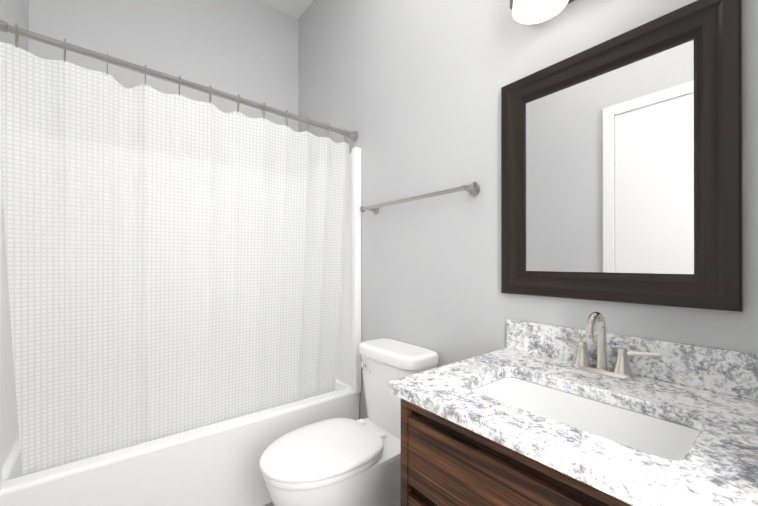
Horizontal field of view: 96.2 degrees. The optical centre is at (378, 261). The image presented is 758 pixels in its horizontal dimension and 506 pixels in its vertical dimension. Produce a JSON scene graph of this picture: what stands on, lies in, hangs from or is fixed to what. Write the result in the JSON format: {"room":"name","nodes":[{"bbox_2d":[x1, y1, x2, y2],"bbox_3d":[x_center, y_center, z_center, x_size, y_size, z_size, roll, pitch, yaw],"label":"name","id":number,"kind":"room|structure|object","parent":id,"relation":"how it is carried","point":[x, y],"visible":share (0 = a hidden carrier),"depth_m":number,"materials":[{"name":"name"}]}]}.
{"room":"bathroom","nodes":[
{"label":"bathroom","id":0,"kind":"room"},
{"bbox_2d":[0,0,28,51],"bbox_3d":[-0.673,-0.373,0.221,0.120,3.180,4.160,0,0,-39],"label":"wall","id":1,"kind":"structure","parent":0,"point":[12,12],"depth_m":1.54,"materials":[{"name":"paint"}]},
{"bbox_2d":[0,19,357,140],"bbox_3d":[-0.745,-0.800,1.635,1.524,0.100,0.060,0,0,-39],"label":"rail","id":2,"kind":"object","parent":1,"relation":"attached to","point":[5,27],"visible":0.96,"depth_m":1.46,"materials":[{"name":"silver metal"}]},
{"bbox_2d":[0,23,348,475],"bbox_3d":[-0.776,0.054,1.664,1.460,1.793,0.130,0,0,-39],"label":"shower curtain","id":3,"kind":"object","parent":2,"relation":"hanging from","point":[174,263],"visible":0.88,"depth_m":1.50,"materials":[{"name":"white fabric"}]},
{"bbox_2d":[28,0,297,131],"bbox_3d":[-1.287,-0.368,2.314,1.530,3.180,0.120,0,0,-39],"label":"wall","id":4,"kind":"structure","parent":0,"point":[246,49],"depth_m":2.27,"materials":[{"name":"paint"}]},
{"bbox_2d":[259,0,312,18],"bbox_3d":[-0.028,-2.012,0.738,1.770,0.100,4.160,0,0,-39],"label":"ceiling","id":5,"kind":"structure","parent":0,"point":[296,9],"depth_m":2.60,"materials":[{"name":"paint"}]},
{"bbox_2d":[298,0,757,418],"bbox_3d":[0.617,-0.371,1.249,0.120,3.180,4.160,0,0,-39],"label":"wall","id":6,"kind":"structure","parent":0,"point":[409,91],"depth_m":1.53,"materials":[{"name":"paint"}]},
{"bbox_2d":[360,181,479,213],"bbox_3d":[0.160,-0.300,1.658,0.082,0.052,0.776,0,0,-39],"label":"towel rail","id":7,"kind":"object","parent":6,"relation":"attached to","point":[473,188],"visible":1,"depth_m":1.52,"materials":[{"name":"silver metal"}]},
{"bbox_2d":[510,0,573,24],"bbox_3d":[0.649,-0.922,0.954,0.197,0.201,0.583,0,0,-39],"label":"sconce","id":8,"kind":"object","parent":6,"relation":"attached to","point":[528,12],"visible":1,"depth_m":1.16,"materials":[{"name":"white glass"}]},
{"bbox_2d":[501,0,742,311],"bbox_3d":[0.670,-0.274,1.058,0.033,0.785,0.629,0,0,-39],"label":"mirror","id":9,"kind":"object","parent":6,"relation":"attached to","point":[622,167],"visible":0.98,"depth_m":0.98,"materials":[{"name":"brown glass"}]},
{"bbox_3d":[-0.028,1.268,0.731,1.770,0.100,4.160,0,0,-39],"label":"floor","id":10,"kind":"structure","parent":0,"visible":0},
{"bbox_2d":[0,57,360,505],"bbox_3d":[-0.974,0.266,1.921,1.526,1.910,0.880,0,0,-39],"label":"bathtub","id":11,"kind":"object","parent":10,"relation":"on","point":[216,464],"visible":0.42,"depth_m":1.50,"materials":[{"name":"white plastic"}]},
{"bbox_2d":[259,338,438,505],"bbox_3d":[-0.128,0.814,1.471,0.762,0.812,0.414,0,0,-39],"label":"toilet","id":12,"kind":"object","parent":10,"relation":"on","point":[339,462],"visible":0.92,"depth_m":1.38,"materials":[{"name":"white ceramic"}]},
{"bbox_2d":[388,312,757,505],"bbox_3d":[0.479,0.680,0.836,0.603,1.077,0.700,0,0,-39],"label":"bathroom vanity","id":13,"kind":"object","parent":10,"relation":"on","point":[535,414],"visible":1,"depth_m":0.79,"materials":[{"name":"white stone"}]}
]}

